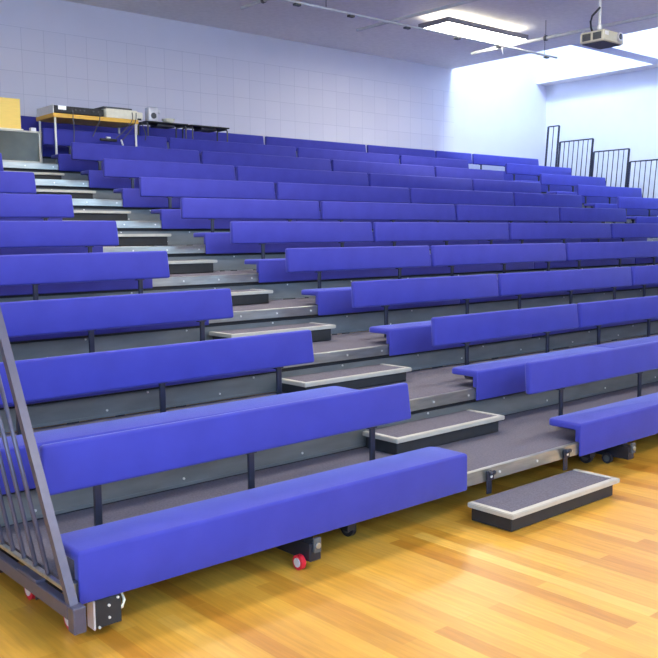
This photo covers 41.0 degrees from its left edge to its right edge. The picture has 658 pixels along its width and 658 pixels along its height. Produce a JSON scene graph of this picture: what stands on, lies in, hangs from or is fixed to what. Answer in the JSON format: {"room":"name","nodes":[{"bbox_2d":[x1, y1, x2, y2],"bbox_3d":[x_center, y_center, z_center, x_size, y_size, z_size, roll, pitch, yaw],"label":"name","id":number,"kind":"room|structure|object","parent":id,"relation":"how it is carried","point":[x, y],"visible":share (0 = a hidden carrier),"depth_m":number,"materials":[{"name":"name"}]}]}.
{"room":"school auditorium","nodes":[
{"label":"school auditorium","id":0,"kind":"room"},
{"bbox_2d":[103,53,545,299],"bbox_3d":[-2.848,-3.758,13.554,20.900,7.900,0.200,-6,8,-41],"label":"wall","id":1,"kind":"structure","parent":0,"point":[500,107],"depth_m":19.03,"materials":[{"name":"white paint"}]},
{"bbox_2d":[0,0,451,91],"bbox_3d":[-4.016,-4.424,12.337,17.250,0.460,0.012,-6,8,-41],"label":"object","id":2,"kind":"structure","parent":1,"relation":"attached to","point":[59,16],"depth_m":14.11,"materials":[{"name":"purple paint"}]},
{"bbox_2d":[0,24,453,163],"bbox_3d":[-3.978,-3.092,12.485,17.300,2.220,0.025,-6,8,-41],"label":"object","id":3,"kind":"structure","parent":1,"relation":"attached to","point":[39,68],"depth_m":14.32,"materials":[{"name":"white paint"}]},
{"bbox_2d":[0,331,657,657],"bbox_3d":[2.398,0.777,7.976,20.900,0.100,16.100,-6,8,-41],"label":"floor","id":4,"kind":"structure","parent":0,"point":[429,579],"depth_m":3.86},
{"bbox_2d":[0,307,86,635],"bbox_3d":[-1.470,0.457,3.907,0.136,1.454,1.708,-6,8,-41],"label":"railing","id":5,"kind":"object","parent":4,"relation":"on","point":[32,577],"visible":0.99,"depth_m":3.56,"materials":[{"name":"metal"}]},
{"bbox_2d":[42,156,308,297],"bbox_3d":[-0.975,-1.354,14.829,15.250,2.777,0.603,-6,8,-41],"label":"platform","id":6,"kind":"object","parent":4,"relation":"on","point":[46,159],"visible":0.04,"depth_m":11.94,"materials":[{"name":"grey metal"}]},
{"bbox_2d":[21,116,134,156],"bbox_3d":[-3.435,-2.678,12.430,1.857,0.570,0.426,-6,8,-41],"label":"bench section","id":7,"kind":"object","parent":6,"relation":"on","point":[27,122],"visible":0.16,"depth_m":12.20,"materials":[{"name":"blue fabric"}]},
{"bbox_2d":[139,126,263,161],"bbox_3d":[-1.842,-2.836,13.800,2.344,0.570,0.426,-6,8,-41],"label":"bench section","id":8,"kind":"object","parent":6,"relation":"on","point":[168,133],"visible":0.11,"depth_m":13.87,"materials":[{"name":"blue fabric"}]},
{"bbox_2d":[265,136,365,168],"bbox_3d":[-0.070,-3.012,15.323,2.332,0.570,0.426,-6,8,-41],"label":"bench section","id":9,"kind":"object","parent":6,"relation":"on","point":[277,141],"visible":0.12,"depth_m":15.34,"materials":[{"name":"blue fabric"}]},
{"bbox_2d":[367,145,434,174],"bbox_3d":[1.520,-3.170,16.690,1.860,0.570,0.426,-6,8,-41],"label":"bench section","id":10,"kind":"object","parent":6,"relation":"on","point":[399,151],"visible":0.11,"depth_m":16.74,"materials":[{"name":"blue fabric"}]},
{"bbox_2d":[435,151,471,163],"bbox_3d":[2.649,-3.282,17.660,1.100,0.570,0.426,-6,8,-41],"label":"bench section","id":11,"kind":"object","parent":6,"relation":"on","point":[438,154],"visible":0.19,"depth_m":17.75,"materials":[{"name":"blue fabric"}]},
{"bbox_2d":[472,154,539,180],"bbox_3d":[3.935,-3.410,18.765,2.280,0.570,0.426,-6,8,-41],"label":"bench section","id":12,"kind":"object","parent":6,"relation":"on","point":[480,159],"visible":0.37,"depth_m":18.64,"materials":[{"name":"blue fabric"}]},
{"bbox_2d":[544,125,559,166],"bbox_3d":[4.929,-3.858,19.464,0.032,1.255,0.411,-6,8,-41],"label":"railing panel","id":13,"kind":"object","parent":6,"relation":"attached to","point":[558,126],"visible":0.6,"depth_m":19.41,"materials":[{"name":"grey metal"}]},
{"bbox_2d":[2,161,546,193],"bbox_3d":[-0.507,-1.178,14.306,15.250,2.523,0.887,-6,8,-41],"label":"platform","id":14,"kind":"object","parent":4,"relation":"on","point":[7,166],"visible":0.11,"depth_m":10.99,"materials":[{"name":"grey metal"}]},
{"bbox_2d":[0,129,40,162],"bbox_3d":[-4.052,-2.247,10.830,0.870,0.390,0.390,-6,8,-41],"label":"base cabinet","id":15,"kind":"object","parent":14,"relation":"on","point":[15,145],"visible":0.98,"depth_m":10.80,"materials":[{"name":"metal"}]},
{"bbox_2d":[0,97,22,129],"bbox_3d":[-4.118,-2.629,10.747,0.640,0.385,0.305,-6,8,-41],"label":"wooden box","id":16,"kind":"object","parent":15,"relation":"on","point":[10,117],"visible":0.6,"depth_m":10.76,"materials":[{"name":"yellow wood"}]},
{"bbox_2d":[36,113,138,163],"bbox_3d":[-3.258,-2.511,11.933,1.225,0.675,0.550,-6,8,-41],"label":"table","id":17,"kind":"object","parent":14,"relation":"on","point":[54,118],"visible":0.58,"depth_m":11.73,"materials":[{"name":"orange wood"}]},
{"bbox_2d":[37,104,103,116],"bbox_3d":[-3.450,-2.882,11.731,0.712,0.105,0.522,-6,8,-41],"label":"receiver","id":18,"kind":"object","parent":17,"relation":"on","point":[52,108],"visible":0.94,"depth_m":11.53,"materials":[{"name":"metal"}]},
{"bbox_2d":[94,106,142,120],"bbox_3d":[-2.911,-2.949,12.114,0.610,0.148,0.400,-6,8,-41],"label":"machine","id":19,"kind":"object","parent":17,"relation":"on","point":[111,112],"visible":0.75,"depth_m":11.93,"materials":[{"name":"beige plastic"}]},
{"bbox_3d":[-2.776,-2.764,11.934,0.262,0.365,0.021,-6,8,-41],"label":"cable","id":20,"kind":"object","parent":19,"relation":"attached to","visible":0},
{"bbox_2d":[100,137,116,141],"bbox_3d":[-2.956,-2.545,11.774,0.240,0.058,0.050,-6,8,-41],"label":"adapter","id":21,"kind":"object","parent":20,"relation":"hanging from","point":[106,138],"visible":1,"depth_m":11.75,"materials":[{"name":"black plastic"}]},
{"bbox_2d":[42,128,166,171],"bbox_3d":[-2.873,-2.365,11.813,1.857,0.570,0.426,-6,8,-41],"label":"bench section","id":22,"kind":"object","parent":14,"relation":"on","point":[64,137],"visible":0.54,"depth_m":11.56,"materials":[{"name":"blue fabric"}]},
{"bbox_2d":[138,121,187,138],"bbox_3d":[-2.403,-2.618,12.726,0.685,0.705,0.310,-6,8,-41],"label":"desk","id":23,"kind":"object","parent":14,"relation":"on","point":[153,124],"visible":0.73,"depth_m":12.63,"materials":[{"name":"metal"}]},
{"bbox_2d":[145,107,159,120],"bbox_3d":[-2.511,-3.058,12.551,0.200,0.200,0.128,-6,8,-41],"label":"speaker","id":24,"kind":"object","parent":23,"relation":"on","point":[151,113],"visible":0.9,"depth_m":12.49},
{"bbox_2d":[150,123,174,128],"bbox_3d":[-2.406,-2.927,12.694,0.285,0.044,0.210,-6,8,-41],"label":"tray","id":25,"kind":"object","parent":23,"relation":"on","point":[153,125],"depth_m":12.63,"materials":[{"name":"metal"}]},
{"bbox_2d":[162,118,174,122],"bbox_3d":[-2.330,-3.011,12.746,0.194,0.062,0.194,-6,8,-41],"label":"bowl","id":26,"kind":"object","parent":23,"relation":"on","point":[169,120],"visible":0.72,"depth_m":12.68,"materials":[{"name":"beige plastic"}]},
{"bbox_2d":[182,124,229,141],"bbox_3d":[-1.851,-2.672,13.200,0.675,0.705,0.310,-6,8,-41],"label":"desk","id":27,"kind":"object","parent":14,"relation":"on","point":[197,128],"visible":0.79,"depth_m":13.09,"materials":[{"name":"metal"}]},
{"bbox_2d":[194,127,216,132],"bbox_3d":[-1.854,-2.982,13.168,0.275,0.044,0.210,-6,8,-41],"label":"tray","id":28,"kind":"object","parent":27,"relation":"on","point":[197,129],"depth_m":13.09,"materials":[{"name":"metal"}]},
{"bbox_2d":[169,138,295,176],"bbox_3d":[-1.280,-2.523,13.183,2.344,0.570,0.426,-6,8,-41],"label":"bench section","id":29,"kind":"object","parent":14,"relation":"on","point":[174,143],"visible":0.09,"depth_m":13.19,"materials":[{"name":"blue fabric"}]},
{"bbox_2d":[297,147,398,182],"bbox_3d":[0.492,-2.700,14.706,2.332,0.570,0.426,-6,8,-41],"label":"bench section","id":30,"kind":"object","parent":14,"relation":"on","point":[301,152],"visible":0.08,"depth_m":14.72,"materials":[{"name":"blue fabric"}]},
{"bbox_2d":[400,155,468,168],"bbox_3d":[2.082,-2.857,16.073,1.860,0.570,0.426,-6,8,-41],"label":"bench section","id":31,"kind":"object","parent":14,"relation":"on","point":[410,160],"visible":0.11,"depth_m":16.12,"materials":[{"name":"blue fabric"}]},
{"bbox_2d":[505,163,576,191],"bbox_3d":[4.496,-3.097,18.148,2.280,0.570,0.426,-6,8,-41],"label":"bench section","id":32,"kind":"object","parent":14,"relation":"on","point":[514,169],"visible":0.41,"depth_m":18.06,"materials":[{"name":"blue fabric"}]},
{"bbox_2d":[557,138,593,176],"bbox_3d":[5.314,-3.512,19.056,0.032,1.149,0.943,-6,8,-41],"label":"railing panel","id":33,"kind":"object","parent":14,"relation":"attached to","point":[592,139],"visible":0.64,"depth_m":18.94,"materials":[{"name":"grey metal"}]},
{"bbox_2d":[35,179,590,269],"bbox_3d":[0.046,-0.992,13.684,15.250,2.268,0.866,-6,8,-41],"label":"platform","id":34,"kind":"object","parent":4,"relation":"on","point":[50,184],"visible":0.15,"depth_m":10.43,"materials":[{"name":"grey metal"}]},
{"bbox_2d":[13,171,64,179],"bbox_3d":[-3.753,-1.836,10.631,1.034,0.116,0.310,-6,8,-41],"label":"step","id":35,"kind":"structure","parent":34,"relation":"on","point":[38,175],"depth_m":10.72,"materials":[{"name":"grey metal"}]},
{"bbox_2d":[71,142,199,188],"bbox_3d":[-2.326,-2.053,11.212,1.857,0.570,0.426,-6,8,-41],"label":"bench section","id":36,"kind":"object","parent":34,"relation":"on","point":[79,151],"visible":0.47,"depth_m":11.00,"materials":[{"name":"blue fabric"}]},
{"bbox_2d":[201,151,330,192],"bbox_3d":[-0.733,-2.212,12.581,2.344,0.570,0.426,-6,8,-41],"label":"bench section","id":37,"kind":"object","parent":34,"relation":"on","point":[207,157],"visible":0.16,"depth_m":12.58,"materials":[{"name":"blue fabric"}]},
{"bbox_2d":[331,160,434,196],"bbox_3d":[1.040,-2.388,14.105,2.332,0.570,0.426,-6,8,-41],"label":"bench section","id":38,"kind":"object","parent":34,"relation":"on","point":[336,165],"visible":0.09,"depth_m":14.11,"materials":[{"name":"blue fabric"}]},
{"bbox_2d":[435,166,503,180],"bbox_3d":[2.629,-2.546,15.471,1.860,0.570,0.426,-6,8,-41],"label":"bench section","id":39,"kind":"object","parent":34,"relation":"on","point":[450,172],"visible":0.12,"depth_m":15.52,"materials":[{"name":"blue fabric"}]},
{"bbox_2d":[540,173,616,203],"bbox_3d":[5.044,-2.785,17.547,2.280,0.570,0.426,-6,8,-41],"label":"bench section","id":40,"kind":"object","parent":34,"relation":"on","point":[545,179],"visible":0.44,"depth_m":17.50,"materials":[{"name":"blue fabric"}]},
{"bbox_2d":[591,148,629,186],"bbox_3d":[5.874,-3.186,18.442,0.032,1.124,0.941,-6,8,-41],"label":"railing panel","id":41,"kind":"object","parent":34,"relation":"attached to","point":[628,149],"visible":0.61,"depth_m":18.33,"materials":[{"name":"grey metal"}]},
{"bbox_2d":[0,334,657,572],"bbox_3d":[4.158,0.346,9.055,15.250,0.498,1.597,-6,8,-41],"label":"platform","id":42,"kind":"object","parent":4,"relation":"on","point":[433,392],"visible":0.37,"depth_m":5.51,"materials":[{"name":"grey metal"}]},
{"bbox_2d":[0,330,356,494],"bbox_3d":[-0.793,0.379,4.881,2.290,0.570,0.426,-6,8,-41],"label":"bench section","id":43,"kind":"object","parent":42,"relation":"on","point":[85,373],"visible":0.44,"depth_m":4.84,"materials":[{"name":"blue fabric"}]},
{"bbox_2d":[282,364,411,392],"bbox_3d":[0.129,0.366,6.369,1.034,0.099,0.310,-6,8,-41],"label":"step","id":44,"kind":"structure","parent":42,"relation":"on","point":[366,376],"depth_m":6.29,"materials":[{"name":"grey carpet"}]},
{"bbox_2d":[431,304,610,400],"bbox_3d":[1.581,0.142,6.921,1.857,0.570,0.426,-6,8,-41],"label":"bench section","id":45,"kind":"object","parent":42,"relation":"on","point":[491,379],"visible":0.7,"depth_m":6.70,"materials":[{"name":"blue fabric"}]},
{"bbox_2d":[577,295,657,347],"bbox_3d":[3.174,-0.016,8.291,2.344,0.570,0.426,-6,8,-41],"label":"bench section","id":46,"kind":"object","parent":42,"relation":"on","point":[597,313],"visible":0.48,"depth_m":7.96,"materials":[{"name":"blue fabric"}]},
{"bbox_2d":[0,320,657,432],"bbox_3d":[3.365,0.133,9.953,15.250,0.716,0.888,-6,8,-41],"label":"platform","id":47,"kind":"object","parent":4,"relation":"on","point":[357,349],"visible":0.46,"depth_m":6.44,"materials":[{"name":"grey metal"}]},
{"bbox_2d":[0,288,275,407],"bbox_3d":[-1.370,0.082,5.507,2.303,0.570,0.426,-6,8,-41],"label":"bench section","id":48,"kind":"object","parent":47,"relation":"on","point":[90,314],"visible":0.34,"depth_m":5.66,"materials":[{"name":"blue fabric"}]},
{"bbox_2d":[209,322,335,341],"bbox_3d":[-0.433,0.056,6.987,1.034,0.126,0.310,-6,8,-41],"label":"step","id":49,"kind":"structure","parent":47,"relation":"on","point":[319,331],"depth_m":6.99,"materials":[{"name":"grey carpet"}]},
{"bbox_2d":[351,274,531,355],"bbox_3d":[1.009,-0.155,7.552,1.857,0.570,0.426,-6,8,-41],"label":"bench section","id":50,"kind":"object","parent":47,"relation":"on","point":[413,337],"visible":0.7,"depth_m":7.34,"materials":[{"name":"blue fabric"}]},
{"bbox_2d":[498,267,657,336],"bbox_3d":[2.602,-0.313,8.921,2.344,0.570,0.426,-6,8,-41],"label":"bench section","id":51,"kind":"object","parent":47,"relation":"on","point":[517,284],"visible":0.4,"depth_m":8.88,"materials":[{"name":"blue fabric"}]},
{"bbox_2d":[630,265,657,296],"bbox_3d":[4.375,-0.489,10.445,2.332,0.570,0.426,-6,8,-41],"label":"bench section","id":52,"kind":"object","parent":47,"relation":"on","point":[640,275],"visible":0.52,"depth_m":9.95,"materials":[{"name":"blue fabric"}]},
{"bbox_2d":[0,287,657,416],"bbox_3d":[2.809,-0.058,10.578,15.250,0.981,0.874,-6,8,-41],"label":"platform","id":53,"kind":"object","parent":4,"relation":"on","point":[299,310],"visible":0.3,"depth_m":7.35,"materials":[{"name":"grey metal"}]},
{"bbox_2d":[0,251,208,341],"bbox_3d":[-1.934,-0.242,6.122,2.309,0.570,0.426,-6,8,-41],"label":"bench section","id":54,"kind":"object","parent":53,"relation":"on","point":[34,270],"visible":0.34,"depth_m":6.39,"materials":[{"name":"blue fabric"}]},
{"bbox_2d":[231,289,272,304],"bbox_3d":[-0.986,-0.261,7.594,1.034,0.114,0.310,-6,8,-41],"label":"step","id":55,"kind":"structure","parent":53,"relation":"on","point":[250,296],"depth_m":7.69,"materials":[{"name":"black metal"}]},
{"bbox_2d":[285,246,459,315],"bbox_3d":[0.447,-0.478,8.168,1.857,0.570,0.426,-6,8,-41],"label":"bench section","id":56,"kind":"object","parent":53,"relation":"on","point":[338,300],"visible":0.72,"depth_m":8.02,"materials":[{"name":"blue fabric"}]},
{"bbox_2d":[431,243,593,302],"bbox_3d":[2.040,-0.637,9.538,2.344,0.570,0.426,-6,8,-41],"label":"bench section","id":57,"kind":"object","parent":53,"relation":"on","point":[451,256],"visible":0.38,"depth_m":9.50,"materials":[{"name":"blue fabric"}]},
{"bbox_2d":[565,241,657,291],"bbox_3d":[3.813,-0.813,11.061,2.332,0.570,0.426,-6,8,-41],"label":"bench section","id":58,"kind":"object","parent":53,"relation":"on","point":[578,252],"visible":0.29,"depth_m":10.94,"materials":[{"name":"blue fabric"}]},
{"bbox_2d":[0,263,657,423],"bbox_3d":[2.246,-0.244,11.211,15.250,1.234,0.908,-6,8,-41],"label":"platform","id":59,"kind":"object","parent":4,"relation":"on","point":[240,279],"visible":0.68,"depth_m":8.04,"materials":[{"name":"grey metal"}]},
{"bbox_2d":[0,221,152,295],"bbox_3d":[-2.484,-0.552,6.732,2.301,0.570,0.426,-6,8,-41],"label":"bench section","id":60,"kind":"object","parent":59,"relation":"on","point":[13,234],"visible":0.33,"depth_m":7.08,"materials":[{"name":"blue fabric"}]},
{"bbox_2d":[168,260,216,273],"bbox_3d":[-1.561,-0.577,8.227,1.034,0.120,0.310,-6,8,-41],"label":"step","id":61,"kind":"structure","parent":59,"relation":"on","point":[177,266],"depth_m":8.29,"materials":[{"name":"black metal"}]},
{"bbox_2d":[230,221,397,282],"bbox_3d":[-0.106,-0.789,8.776,1.857,0.570,0.426,-6,8,-41],"label":"bench section","id":62,"kind":"object","parent":59,"relation":"on","point":[241,232],"visible":0.63,"depth_m":8.64,"materials":[{"name":"blue fabric"}]},
{"bbox_2d":[373,222,533,275],"bbox_3d":[1.487,-0.947,10.145,2.344,0.570,0.426,-6,8,-41],"label":"bench section","id":63,"kind":"object","parent":59,"relation":"on","point":[394,232],"visible":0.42,"depth_m":10.08,"materials":[{"name":"blue fabric"}]},
{"bbox_2d":[508,223,634,268],"bbox_3d":[3.260,-1.123,11.669,2.332,0.570,0.426,-6,8,-41],"label":"bench section","id":64,"kind":"object","parent":59,"relation":"on","point":[517,231],"visible":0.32,"depth_m":11.63,"materials":[{"name":"blue fabric"}]},
{"bbox_2d":[610,223,657,263],"bbox_3d":[4.849,-1.281,13.035,1.860,0.570,0.426,-6,8,-41],"label":"bench section","id":65,"kind":"object","parent":59,"relation":"on","point":[622,231],"visible":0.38,"depth_m":12.82,"materials":[{"name":"blue fabric"}]},
{"bbox_2d":[2,382,657,600],"bbox_3d":[4.509,0.507,8.666,15.250,0.249,0.927,-6,8,-41],"label":"platform","id":66,"kind":"object","parent":4,"relation":"on","point":[525,440],"visible":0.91,"depth_m":5.16,"materials":[{"name":"grey metal"}]},
{"bbox_2d":[87,592,125,630],"bbox_3d":[-0.894,1.113,3.540,0.155,0.143,0.090,-6,8,-41],"label":"control box","id":67,"kind":"object","parent":66,"relation":"hanging from","point":[106,611],"visible":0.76,"depth_m":3.50,"materials":[{"name":"grey plastic"}]},
{"bbox_2d":[39,383,466,603],"bbox_3d":[-0.239,0.685,4.271,2.290,0.570,0.426,-6,8,-41],"label":"bench section","id":68,"kind":"object","parent":66,"relation":"on","point":[116,557],"visible":0.89,"depth_m":4.05,"materials":[{"name":"blue fabric"}]},
{"bbox_2d":[363,409,504,454],"bbox_3d":[0.701,0.669,5.739,1.034,0.110,0.310,-6,8,-41],"label":"step","id":69,"kind":"structure","parent":66,"relation":"on","point":[457,426],"depth_m":5.62,"materials":[{"name":"grey carpet"}]},
{"bbox_2d":[525,341,657,455],"bbox_3d":[2.135,0.449,6.312,1.857,0.570,0.426,-6,8,-41],"label":"bench section","id":70,"kind":"object","parent":66,"relation":"on","point":[606,426],"visible":1,"depth_m":6.05,"materials":[{"name":"blue fabric"}]},
{"bbox_2d":[62,220,610,334],"bbox_3d":[1.135,-0.620,12.460,15.250,1.752,0.870,-6,8,-41],"label":"platform","id":71,"kind":"object","parent":4,"relation":"on","point":[178,236],"visible":0.09,"depth_m":9.40,"materials":[{"name":"grey metal"}]},
{"bbox_2d":[0,171,61,220],"bbox_3d":[-3.607,-1.188,7.972,2.291,0.570,0.426,-6,8,-41],"label":"bench section","id":72,"kind":"object","parent":71,"relation":"on","point":[11,182],"visible":0.48,"depth_m":8.61,"materials":[{"name":"blue fabric"}]},
{"bbox_2d":[62,210,130,220],"bbox_3d":[-2.663,-1.208,9.435,1.034,0.119,0.310,-6,8,-41],"label":"step","id":73,"kind":"structure","parent":71,"relation":"on","point":[80,215],"depth_m":9.43,"materials":[{"name":"grey carpet"}]},
{"bbox_2d":[139,177,295,228],"bbox_3d":[-1.232,-1.424,10.013,1.857,0.570,0.426,-6,8,-41],"label":"bench section","id":74,"kind":"object","parent":71,"relation":"on","point":[170,218],"visible":0.72,"depth_m":9.86,"materials":[{"name":"blue fabric"}]},
{"bbox_2d":[276,182,429,228],"bbox_3d":[0.360,-1.582,11.382,2.344,0.570,0.426,-6,8,-41],"label":"bench section","id":75,"kind":"object","parent":71,"relation":"on","point":[284,191],"visible":0.52,"depth_m":11.36,"materials":[{"name":"blue fabric"}]},
{"bbox_2d":[410,188,533,222],"bbox_3d":[2.133,-1.758,12.906,2.332,0.570,0.426,-6,8,-41],"label":"bench section","id":76,"kind":"object","parent":71,"relation":"on","point":[417,195],"visible":0.44,"depth_m":12.90,"materials":[{"name":"blue fabric"}]},
{"bbox_2d":[513,192,600,222],"bbox_3d":[3.723,-1.916,14.272,1.860,0.570,0.426,-6,8,-41],"label":"bench section","id":77,"kind":"object","parent":71,"relation":"on","point":[520,199],"visible":0.37,"depth_m":14.29,"materials":[{"name":"blue fabric"}]},
{"bbox_2d":[617,197,657,223],"bbox_3d":[6.137,-2.156,16.348,2.280,0.570,0.426,-6,8,-41],"label":"bench section","id":78,"kind":"object","parent":71,"relation":"on","point":[626,203],"visible":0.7,"depth_m":15.92,"materials":[{"name":"blue fabric"}]},
{"bbox_2d":[72,198,656,298],"bbox_3d":[0.590,-0.806,13.073,15.250,2.010,0.858,-6,8,-41],"label":"platform","id":79,"kind":"object","parent":4,"relation":"on","point":[137,213],"visible":0.14,"depth_m":9.90,"materials":[{"name":"grey metal"}]},
{"bbox_2d":[0,153,3,170],"bbox_3d":[-4.157,-1.503,8.576,2.291,0.570,0.426,-6,8,-41],"label":"bench section","id":80,"kind":"object","parent":79,"relation":"on","point":[1,162],"visible":0.16,"depth_m":9.34,"materials":[{"name":"blue fabric"}]},
{"bbox_2d":[36,189,95,198],"bbox_3d":[-3.206,-1.523,10.030,1.034,0.119,0.310,-6,8,-41],"label":"step","id":81,"kind":"structure","parent":79,"relation":"on","point":[76,194],"depth_m":10.08,"materials":[{"name":"grey metal"}]},
{"bbox_2d":[103,159,234,207],"bbox_3d":[-1.783,-1.739,10.617,1.857,0.570,0.426,-6,8,-41],"label":"bench section","id":82,"kind":"object","parent":79,"relation":"on","point":[113,168],"visible":0.56,"depth_m":10.41,"materials":[{"name":"blue fabric"}]},
{"bbox_2d":[236,166,367,209],"bbox_3d":[-0.190,-1.897,11.986,2.344,0.570,0.426,-6,8,-41],"label":"bench section","id":83,"kind":"object","parent":79,"relation":"on","point":[243,173],"visible":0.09,"depth_m":11.98,"materials":[{"name":"blue fabric"}]},
{"bbox_2d":[368,173,471,206],"bbox_3d":[1.583,-2.073,13.510,2.332,0.570,0.426,-6,8,-41],"label":"bench section","id":84,"kind":"object","parent":79,"relation":"on","point":[377,180],"visible":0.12,"depth_m":13.52,"materials":[{"name":"blue fabric"}]},
{"bbox_2d":[472,179,558,207],"bbox_3d":[3.172,-2.231,14.876,1.860,0.570,0.426,-6,8,-41],"label":"bench section","id":85,"kind":"object","parent":79,"relation":"on","point":[477,184],"visible":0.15,"depth_m":14.91,"materials":[{"name":"blue fabric"}]},
{"bbox_2d":[577,185,657,215],"bbox_3d":[5.587,-2.471,16.952,2.280,0.570,0.426,-6,8,-41],"label":"bench section","id":86,"kind":"object","parent":79,"relation":"on","point":[586,191],"visible":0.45,"depth_m":16.93,"materials":[{"name":"blue fabric"}]},
{"bbox_2d":[627,159,657,197],"bbox_3d":[6.434,-2.866,17.829,0.032,1.115,0.940,-6,8,-41],"label":"railing panel","id":87,"kind":"object","parent":79,"relation":"attached to","point":[651,160],"visible":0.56,"depth_m":17.86,"materials":[{"name":"grey metal"}]},
{"bbox_2d":[103,238,657,270],"bbox_3d":[1.684,-0.432,11.843,15.250,1.493,0.871,-6,8,-41],"label":"platform","id":88,"kind":"object","parent":4,"relation":"on","point":[229,261],"visible":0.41,"depth_m":8.79,"materials":[{"name":"grey metal"}]},
{"bbox_2d":[0,193,102,254],"bbox_3d":[-3.056,-0.872,7.367,2.291,0.570,0.426,-6,8,-41],"label":"bench section","id":89,"kind":"object","parent":88,"relation":"on","point":[43,206],"visible":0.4,"depth_m":7.86,"materials":[{"name":"blue fabric"}]},
{"bbox_2d":[118,234,170,245],"bbox_3d":[-2.112,-0.893,8.831,1.034,0.120,0.310,-6,8,-41],"label":"step","id":90,"kind":"structure","parent":88,"relation":"on","point":[124,239],"depth_m":8.87,"materials":[{"name":"grey carpet"}]},
{"bbox_2d":[180,198,340,253],"bbox_3d":[-0.681,-1.108,9.408,1.857,0.570,0.426,-6,8,-41],"label":"bench section","id":91,"kind":"object","parent":88,"relation":"on","point":[211,209],"visible":0.73,"depth_m":9.27,"materials":[{"name":"blue fabric"}]},
{"bbox_2d":[321,201,477,248],"bbox_3d":[0.912,-1.266,10.778,2.344,0.570,0.426,-6,8,-41],"label":"bench section","id":92,"kind":"object","parent":88,"relation":"on","point":[330,210],"visible":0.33,"depth_m":10.73,"materials":[{"name":"blue fabric"}]},
{"bbox_2d":[455,205,580,244],"bbox_3d":[2.684,-1.442,12.301,2.332,0.570,0.426,-6,8,-41],"label":"bench section","id":93,"kind":"object","parent":88,"relation":"on","point":[468,213],"visible":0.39,"depth_m":12.28,"materials":[{"name":"blue fabric"}]},
{"bbox_2d":[558,207,646,242],"bbox_3d":[4.274,-1.600,13.668,1.860,0.570,0.426,-6,8,-41],"label":"bench section","id":94,"kind":"object","parent":88,"relation":"on","point":[566,214],"visible":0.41,"depth_m":13.66,"materials":[{"name":"blue fabric"}]},
{"bbox_2d":[468,469,619,531],"bbox_3d":[1.258,0.980,5.072,1.042,0.107,0.310,-6,8,-41],"label":"step","id":95,"kind":"structure","parent":4,"relation":"on","point":[519,507],"depth_m":4.95,"materials":[{"name":"grey carpet"}]},
{"bbox_2d":[63,0,657,85],"bbox_3d":[2.341,-4.286,7.456,20.500,0.120,15.700,-6,8,-41],"label":"ceiling","id":96,"kind":"structure","parent":0,"point":[280,19],"depth_m":13.87,"materials":[{"name":"paint"}]},
{"bbox_2d":[240,0,269,9],"bbox_3d":[0.447,-4.304,10.058,0.066,0.331,4.901,-6,8,-41],"label":"bar","id":97,"kind":"object","parent":96,"relation":"hanging from","point":[259,1],"visible":1,"depth_m":11.66,"materials":[{"name":"white metal"}]},
{"bbox_2d":[356,0,478,31],"bbox_3d":[2.089,-4.477,11.482,0.072,0.314,4.922,-6,8,-42],"label":"bar","id":98,"kind":"object","parent":96,"relation":"hanging from","point":[464,1],"visible":1,"depth_m":12.37,"materials":[{"name":"white metal"}]},
{"bbox_2d":[282,0,556,58],"bbox_3d":[1.473,-4.547,13.052,6.500,0.482,0.060,-6,8,-41],"label":"track","id":99,"kind":"object","parent":96,"relation":"hanging from","point":[295,3],"visible":1,"depth_m":12.88,"materials":[{"name":"white metal"}]},
{"bbox_2d":[418,16,527,44],"bbox_3d":[2.342,-4.816,14.101,1.980,0.179,0.620,-6,8,-41],"label":"ceiling light","id":100,"kind":"object","parent":96,"relation":"hanging from","point":[459,27],"visible":0.92,"depth_m":13.90,"materials":[{"name":"white plastic"}]},
{"bbox_2d":[471,13,657,54],"bbox_3d":[4.444,-4.643,12.869,0.084,0.320,5.952,-6,8,-42],"label":"bar","id":101,"kind":"object","parent":96,"relation":"hanging from","point":[545,38],"visible":1,"depth_m":13.66,"materials":[{"name":"white metal"}]},
{"bbox_2d":[536,28,657,78],"bbox_3d":[6.514,-6.407,15.333,3.070,2.400,9.000,-6,8,-41],"label":"skylight","id":102,"kind":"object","parent":96,"relation":"attached to","point":[570,58],"depth_m":18.99,"materials":[{"name":"white glass"}]},
{"bbox_2d":[580,0,622,48],"bbox_3d":[3.415,-4.069,10.939,0.462,1.044,0.370,-6,8,-41],"label":"projector","id":103,"kind":"object","parent":96,"relation":"hanging from","point":[601,38],"visible":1,"depth_m":10.88,"materials":[{"name":"white plastic"}]},
{"bbox_2d":[582,33,590,41],"bbox_3d":[3.193,-3.616,10.904,0.010,0.085,0.115,-6,8,-41],"label":"vent","id":104,"kind":"object","parent":103,"relation":"attached to","point":[586,37],"depth_m":10.90,"materials":[{"name":"grey plastic"}]},
{"bbox_2d":[593,31,600,39],"bbox_3d":[3.291,-3.606,10.791,0.010,0.085,0.115,-6,8,-41],"label":"vent","id":105,"kind":"object","parent":103,"relation":"attached to","point":[596,34],"depth_m":10.79,"materials":[{"name":"grey plastic"}]},
{"bbox_2d":[573,33,657,63],"bbox_3d":[5.545,-5.373,16.580,2.870,0.350,0.340,-6,8,-41],"label":"trim","id":106,"kind":"structure","parent":96,"relation":"attached to","point":[634,46],"depth_m":16.66,"materials":[{"name":"white paint"}]},
{"bbox_2d":[546,67,657,216],"bbox_3d":[10.195,-2.587,14.438,0.200,5.100,15.700,-6,8,-41],"label":"wall","id":107,"kind":"structure","parent":0,"point":[618,111],"depth_m":18.92,"materials":[{"name":"white paint"}]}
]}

